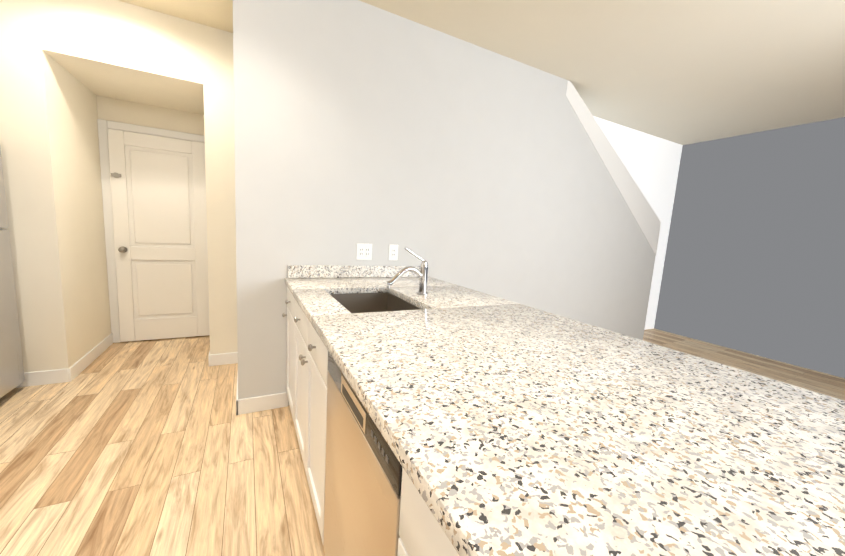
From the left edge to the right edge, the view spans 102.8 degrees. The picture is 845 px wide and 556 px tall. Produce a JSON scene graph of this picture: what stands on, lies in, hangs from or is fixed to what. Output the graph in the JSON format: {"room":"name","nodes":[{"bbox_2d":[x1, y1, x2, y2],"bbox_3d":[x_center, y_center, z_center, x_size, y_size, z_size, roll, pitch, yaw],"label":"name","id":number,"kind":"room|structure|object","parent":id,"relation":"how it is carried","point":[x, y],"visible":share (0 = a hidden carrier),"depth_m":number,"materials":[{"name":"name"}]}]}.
{"room":"kitchen","nodes":[
{"label":"kitchen","id":0,"kind":"room"},
{"bbox_2d":[0,0,237,371],"bbox_3d":[-2.753,-0.662,2.882,2.090,2.740,1.130,-1,9,-28],"label":"wall","id":1,"kind":"structure","parent":0,"point":[72,72],"depth_m":2.50,"materials":[{"name":"beige paint"}]},
{"bbox_2d":[15,366,73,387],"bbox_3d":[-3.063,0.730,2.301,0.976,0.105,0.013,-1,9,-28],"label":"baseboard","id":2,"kind":"structure","parent":1,"relation":"attached to","point":[45,377],"depth_m":2.46,"materials":[{"name":"white wood"}]},
{"bbox_2d":[72,333,112,378],"bbox_3d":[-2.857,0.655,2.941,0.016,0.105,0.918,-1,9,-28],"label":"baseboard","id":3,"kind":"structure","parent":1,"relation":"attached to","point":[87,359],"depth_m":2.86,"materials":[{"name":"white wood"}]},
{"bbox_2d":[97,119,204,342],"bbox_3d":[-2.610,-0.404,3.405,0.895,2.105,0.022,-1,9,-28],"label":"door frame","id":4,"kind":"structure","parent":1,"relation":"attached to","point":[103,125],"depth_m":3.20,"materials":[{"name":"white wood"}]},
{"bbox_2d":[107,128,209,341],"bbox_3d":[-2.587,-0.365,3.368,0.759,2.018,0.116,-1,9,-28],"label":"door","id":5,"kind":"structure","parent":1,"relation":"in","point":[158,195],"depth_m":3.36,"materials":[{"name":"white wood"}]},
{"bbox_2d":[208,351,214,365],"bbox_3d":[-2.066,0.649,3.342,0.016,0.105,0.943,-1,9,-28],"label":"baseboard","id":6,"kind":"structure","parent":1,"relation":"attached to","point":[211,356],"depth_m":2.93,"materials":[{"name":"white wood"}]},
{"bbox_2d":[0,328,844,555],"bbox_3d":[1.039,1.177,1.601,7.950,0.100,7.400,-1,9,-28],"label":"floor","id":7,"kind":"structure","parent":0,"point":[157,447],"depth_m":1.77,"materials":[{"name":"brown wood"}]},
{"bbox_2d":[0,148,24,397],"bbox_3d":[-2.858,0.009,1.747,0.778,1.700,0.860,-1,9,-28],"label":"refrigerator","id":8,"kind":"object","parent":7,"relation":"on","point":[11,371],"visible":1,"depth_m":2.21,"materials":[{"name":"grey"}]},
{"bbox_2d":[282,287,289,404],"bbox_3d":[-0.543,0.500,2.242,0.627,0.872,0.489,-1,9,-28],"label":"base cabinet","id":9,"kind":"object","parent":7,"relation":"on","point":[287,301],"depth_m":2.24,"materials":[{"name":"white paint"}]},
{"bbox_2d":[285,265,844,555],"bbox_3d":[0.120,0.143,1.450,1.100,0.121,2.382,-1,9,-28],"label":"countertop","id":10,"kind":"structure","parent":9,"relation":"on","point":[505,427],"depth_m":0.65,"materials":[{"name":"stone"}]},
{"bbox_2d":[330,292,419,312],"bbox_3d":[-0.264,0.232,1.787,0.440,0.188,0.640,-1,9,-28],"label":"sink","id":11,"kind":"object","parent":10,"relation":"in","point":[366,302],"visible":0.06,"depth_m":2.06,"materials":[{"name":"silver metal"}]},
{"bbox_2d":[386,247,427,294],"bbox_3d":[-0.077,-0.039,1.885,0.258,0.268,0.066,-1,9,-28],"label":"faucet","id":12,"kind":"object","parent":10,"relation":"on","point":[422,274],"visible":1,"depth_m":1.90,"materials":[{"name":"silver metal"}]},
{"bbox_2d":[290,292,327,544],"bbox_3d":[-0.276,0.585,1.733,0.627,0.872,0.916,-1,9,-28],"label":"base cabinet","id":13,"kind":"object","parent":7,"relation":"on","point":[306,367],"depth_m":1.49,"materials":[{"name":"white paint"}]},
{"bbox_2d":[324,351,401,555],"bbox_3d":[0.070,0.700,1.062,0.620,0.868,0.600,-1,9,-28],"label":"dishwasher","id":14,"kind":"object","parent":7,"relation":"on","point":[363,474],"visible":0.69,"depth_m":0.84,"materials":[{"name":"grey metal"}]},
{"bbox_2d":[397,467,458,555],"bbox_3d":[0.308,0.776,0.589,0.656,0.873,0.460,-1,9,-28],"label":"base cabinet","id":15,"kind":"object","parent":7,"relation":"on","point":[421,532],"visible":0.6,"depth_m":0.54,"materials":[{"name":"white paint"}]},
{"bbox_2d":[233,0,655,405],"bbox_3d":[0.864,-0.482,3.166,4.580,2.740,0.120,-1,9,-28],"label":"wall","id":16,"kind":"structure","parent":0,"point":[453,160],"depth_m":2.48,"materials":[{"name":"beige paint"}]},
{"bbox_2d":[236,352,239,414],"bbox_3d":[-1.435,0.784,2.630,0.013,0.105,0.948,-1,9,-28],"label":"baseboard","id":17,"kind":"structure","parent":16,"relation":"attached to","point":[237,400],"depth_m":2.22,"materials":[{"name":"white wood"}]},
{"bbox_2d":[240,392,287,414],"bbox_3d":[-1.073,0.851,2.298,0.298,0.105,0.013,-1,9,-28],"label":"baseboard","id":18,"kind":"structure","parent":16,"relation":"attached to","point":[243,406],"depth_m":2.29,"materials":[{"name":"white wood"}]},
{"bbox_2d":[356,243,371,259],"bbox_3d":[-0.426,-0.192,2.465,0.118,0.120,0.008,-1,9,-28],"label":"electrical outlet","id":19,"kind":"object","parent":16,"relation":"attached to","point":[363,251],"visible":1,"depth_m":2.46,"materials":[{"name":"white plastic"}]},
{"bbox_2d":[388,245,397,259],"bbox_3d":[-0.222,-0.194,2.572,0.075,0.120,0.008,-1,9,-28],"label":"electrical outlet","id":20,"kind":"object","parent":16,"relation":"attached to","point":[393,252],"visible":1,"depth_m":2.57,"materials":[{"name":"white plastic"}]},
{"bbox_2d":[566,80,660,254],"bbox_3d":[2.119,-1.059,3.675,1.872,1.582,0.034,-1,9,-28],"label":"trim","id":21,"kind":"structure","parent":16,"relation":"attached to","point":[645,215],"depth_m":3.65,"materials":[{"name":"white"}]},
{"bbox_2d":[119,0,844,144],"bbox_3d":[1.209,-1.632,1.220,7.950,0.100,7.400,-1,9,-28],"label":"ceiling","id":22,"kind":"structure","parent":0,"point":[683,72],"depth_m":2.56,"materials":[{"name":"paint"}]},
{"bbox_2d":[593,116,682,329],"bbox_3d":[1.204,-0.551,3.830,5.560,2.740,0.100,-1,9,-28],"label":"wall","id":23,"kind":"structure","parent":0,"point":[651,163],"depth_m":4.71,"materials":[{"name":"white paint"}]}
]}

